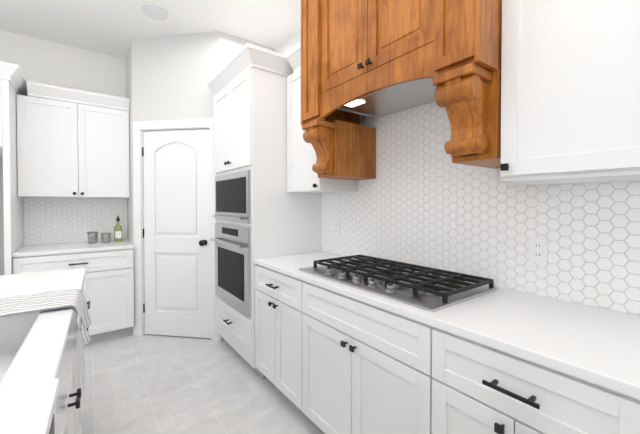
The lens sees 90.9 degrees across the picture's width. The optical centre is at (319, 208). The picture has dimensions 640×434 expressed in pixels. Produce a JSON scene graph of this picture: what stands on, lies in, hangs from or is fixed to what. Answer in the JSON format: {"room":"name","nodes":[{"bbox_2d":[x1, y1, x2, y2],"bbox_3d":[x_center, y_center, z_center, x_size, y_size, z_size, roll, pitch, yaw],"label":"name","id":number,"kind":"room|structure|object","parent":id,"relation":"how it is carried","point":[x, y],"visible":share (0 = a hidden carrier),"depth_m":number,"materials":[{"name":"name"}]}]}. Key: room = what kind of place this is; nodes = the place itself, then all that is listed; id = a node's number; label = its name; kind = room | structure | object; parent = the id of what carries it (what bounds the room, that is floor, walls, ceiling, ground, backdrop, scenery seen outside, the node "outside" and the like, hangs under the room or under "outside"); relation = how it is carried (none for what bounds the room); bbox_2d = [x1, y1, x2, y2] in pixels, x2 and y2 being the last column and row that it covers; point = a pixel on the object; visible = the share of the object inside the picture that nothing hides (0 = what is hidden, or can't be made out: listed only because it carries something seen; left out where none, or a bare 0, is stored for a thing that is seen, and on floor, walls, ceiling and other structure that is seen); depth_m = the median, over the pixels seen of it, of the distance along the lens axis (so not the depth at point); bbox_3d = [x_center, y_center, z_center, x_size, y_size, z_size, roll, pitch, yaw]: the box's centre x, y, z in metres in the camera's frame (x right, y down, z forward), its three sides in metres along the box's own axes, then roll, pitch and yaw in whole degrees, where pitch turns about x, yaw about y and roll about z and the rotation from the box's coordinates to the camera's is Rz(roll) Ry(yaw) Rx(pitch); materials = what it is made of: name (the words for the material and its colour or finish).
{"room":"kitchen","nodes":[
{"label":"kitchen","id":0,"kind":"room"},
{"bbox_2d":[0,30,125,210],"bbox_3d":[-3.648,-0.196,2.607,6.000,2.970,0.120,-1,1,-37],"label":"wall","id":1,"kind":"structure","parent":0,"point":[36,60],"depth_m":3.26,"materials":[{"name":"paint"}]},
{"bbox_2d":[16,81,129,197],"bbox_3d":[-2.435,-0.623,3.172,0.864,1.027,0.391,-1,1,-37],"label":"upper cabinet","id":2,"kind":"object","parent":1,"relation":"attached to","point":[72,143],"visible":0.98,"depth_m":3.02,"materials":[{"name":"white wood"}]},
{"bbox_2d":[24,197,126,244],"bbox_3d":[-2.554,0.123,3.345,0.866,0.510,0.008,-1,1,-37],"label":"backsplash","id":3,"kind":"structure","parent":1,"relation":"attached to","point":[81,217],"depth_m":3.30,"materials":[{"name":"tile"}]},
{"bbox_2d":[0,0,300,58],"bbox_3d":[-1.260,-1.686,-0.530,6.120,0.100,7.970,-1,1,-37],"label":"ceiling","id":4,"kind":"structure","parent":0,"point":[111,27],"depth_m":2.83,"materials":[{"name":"paint"}]},
{"bbox_2d":[141,5,167,19],"bbox_3d":[-1.416,-1.679,2.704,0.206,0.006,0.206,-1,1,-37],"label":"recessed light","id":5,"kind":"object","parent":4,"relation":"in","point":[155,12],"visible":1,"depth_m":2.70,"materials":[{"name":"white plastic"}]},
{"bbox_2d":[126,31,274,340],"bbox_3d":[-1.344,-0.209,3.487,1.250,2.970,1.215,-1,1,-37],"label":"wall","id":6,"kind":"structure","parent":0,"point":[169,77],"depth_m":3.08,"materials":[{"name":"paint"}]},
{"bbox_2d":[133,118,218,340],"bbox_3d":[-1.409,0.210,3.137,0.899,2.142,0.117,0,1,8],"label":"door frame","id":7,"kind":"structure","parent":6,"relation":"attached to","point":[140,128],"depth_m":3.13,"materials":[{"name":"white wood"}]},
{"bbox_2d":[142,129,210,337],"bbox_3d":[-1.421,0.252,3.088,0.724,2.036,0.114,0,1,8],"label":"pantry door","id":8,"kind":"structure","parent":6,"relation":"in","point":[177,257],"depth_m":3.11,"materials":[{"name":"white wood"}]},
{"bbox_2d":[133,324,221,341],"bbox_3d":[-1.416,1.227,3.106,0.940,0.110,0.014,0,1,8],"label":"baseboard","id":9,"kind":"structure","parent":6,"relation":"attached to","point":[220,338],"depth_m":3.16,"materials":[{"name":"white wood"}]},
{"bbox_2d":[82,334,323,433],"bbox_3d":[-1.260,1.384,-0.486,6.120,0.100,7.970,-1,1,-37],"label":"floor","id":10,"kind":"structure","parent":0,"point":[154,384],"depth_m":2.21,"materials":[{"name":"tile"}]},
{"bbox_2d":[0,61,27,275],"bbox_3d":[-3.092,0.070,2.493,1.142,2.441,0.726,-1,1,-37],"label":"cabinet","id":11,"kind":"object","parent":10,"relation":"on","point":[13,82],"visible":0.67,"depth_m":2.59,"materials":[{"name":"white wood"}]},
{"bbox_2d":[48,272,91,433],"bbox_3d":[-0.715,0.884,0.006,1.128,0.885,4.160,-1,1,-35],"label":"kitchen island","id":12,"kind":"object","parent":10,"relation":"on","point":[68,419],"depth_m":1.25,"materials":[{"name":"white wood"}]},
{"bbox_2d":[0,268,85,433],"bbox_3d":[-0.751,0.425,-0.026,1.100,0.030,4.220,-1,1,-35],"label":"island countertop","id":13,"kind":"structure","parent":12,"relation":"on","point":[25,408],"depth_m":0.73,"materials":[{"name":"white stone"}]},
{"bbox_2d":[0,300,75,387],"bbox_3d":[-1.050,0.500,0.900,0.521,0.201,0.748,-1,1,-35],"label":"sink","id":14,"kind":"object","parent":13,"relation":"in","point":[33,337],"depth_m":1.05,"materials":[{"name":"white ceramic"}]},
{"bbox_2d":[13,248,133,344],"bbox_3d":[-2.355,0.839,3.086,0.864,0.885,0.660,-1,1,-37],"label":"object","id":15,"kind":"object","parent":10,"relation":"on","point":[109,286],"visible":0.58,"depth_m":2.97,"materials":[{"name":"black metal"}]},
{"bbox_2d":[12,240,133,256],"bbox_3d":[-2.364,0.380,3.092,0.864,0.030,0.628,-1,1,-37],"label":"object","id":16,"kind":"object","parent":15,"relation":"on","point":[41,249],"visible":0.98,"depth_m":2.94,"materials":[{"name":"stone"}]},
{"bbox_2d":[87,231,97,242],"bbox_3d":[-2.366,0.304,3.280,0.092,0.115,0.092,-1,1,-37],"label":"metal cup","id":17,"kind":"object","parent":16,"relation":"on","point":[92,237],"visible":1,"depth_m":3.25,"materials":[{"name":"silver metal"}]},
{"bbox_2d":[101,233,110,242],"bbox_3d":[-2.253,0.311,3.315,0.084,0.100,0.084,-1,1,-37],"label":"metal cup","id":18,"kind":"object","parent":16,"relation":"on","point":[105,237],"visible":1,"depth_m":3.28,"materials":[{"name":"silver metal"}]},
{"bbox_2d":[114,216,121,241],"bbox_3d":[-2.175,0.219,3.393,0.076,0.281,0.080,-1,1,-37],"label":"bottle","id":19,"kind":"object","parent":16,"relation":"on","point":[117,232],"visible":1,"depth_m":3.37,"materials":[{"name":"green glass"}]},
{"bbox_2d":[207,43,321,378],"bbox_3d":[-0.495,0.061,2.793,0.713,2.451,0.911,-1,1,-37],"label":"tall cabinet","id":20,"kind":"object","parent":10,"relation":"on","point":[261,211],"visible":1,"depth_m":2.46,"materials":[{"name":"white wood"}]},
{"bbox_2d":[255,264,639,433],"bbox_3d":[0.358,0.860,1.691,0.660,0.885,2.038,-1,1,-37],"label":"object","id":21,"kind":"object","parent":10,"relation":"on","point":[327,361],"visible":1,"depth_m":1.26,"materials":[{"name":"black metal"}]},
{"bbox_2d":[254,252,639,399],"bbox_3d":[0.393,0.401,1.664,0.628,0.030,2.114,-1,1,-37],"label":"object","id":22,"kind":"object","parent":21,"relation":"on","point":[598,346],"visible":0.9,"depth_m":1.06,"materials":[{"name":"stone"}]},
{"bbox_2d":[299,255,496,311],"bbox_3d":[0.356,0.359,1.715,0.525,0.050,0.930,-1,1,-37],"label":"cooktop","id":23,"kind":"object","parent":22,"relation":"in","point":[427,288],"visible":1,"depth_m":1.53,"materials":[{"name":"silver metal"}]},
{"bbox_2d":[275,28,485,188],"bbox_3d":[1.148,-0.177,1.280,0.120,2.970,7.970,-1,1,-37],"label":"wall","id":24,"kind":"structure","parent":0,"point":[289,44],"depth_m":3.09,"materials":[{"name":"paint"}]},
{"bbox_2d":[286,44,356,192],"bbox_3d":[-0.015,-0.641,2.388,0.401,1.035,0.441,-1,1,-37],"label":"upper cabinet","id":25,"kind":"object","parent":24,"relation":"attached to","point":[302,176],"visible":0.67,"depth_m":2.34,"materials":[{"name":"white wood"}]},
{"bbox_2d":[301,0,501,179],"bbox_3d":[0.416,-0.814,1.711,0.514,1.231,1.150,-1,1,-37],"label":"range hood","id":26,"kind":"object","parent":24,"relation":"attached to","point":[375,58],"visible":0.98,"depth_m":1.51,"materials":[{"name":"brown wood"}]},
{"bbox_2d":[322,101,639,315],"bbox_3d":[0.648,-0.130,1.848,0.008,1.060,2.117,-1,1,-37],"label":"backsplash","id":27,"kind":"structure","parent":24,"relation":"attached to","point":[421,199],"depth_m":1.61,"materials":[{"name":"tile"}]},
{"bbox_2d":[334,221,339,234],"bbox_3d":[0.133,0.160,2.531,0.008,0.114,0.070,-1,1,-37],"label":"electrical outlet plate","id":28,"kind":"object","parent":27,"relation":"attached to","point":[336,227],"visible":1,"depth_m":2.52,"materials":[{"name":"plastic"}]},
{"bbox_2d":[529,237,546,263],"bbox_3d":[0.971,0.187,1.403,0.008,0.114,0.070,-1,1,-37],"label":"electrical outlet plate","id":29,"kind":"object","parent":27,"relation":"attached to","point":[537,250],"visible":1,"depth_m":1.40,"materials":[{"name":"plastic"}]},
{"bbox_2d":[500,0,639,184],"bbox_3d":[0.956,-0.620,1.073,0.411,1.039,0.518,-1,1,-37],"label":"upper cabinet","id":30,"kind":"object","parent":24,"relation":"attached to","point":[570,91],"visible":1,"depth_m":1.03,"materials":[{"name":"white wood"}]}
]}

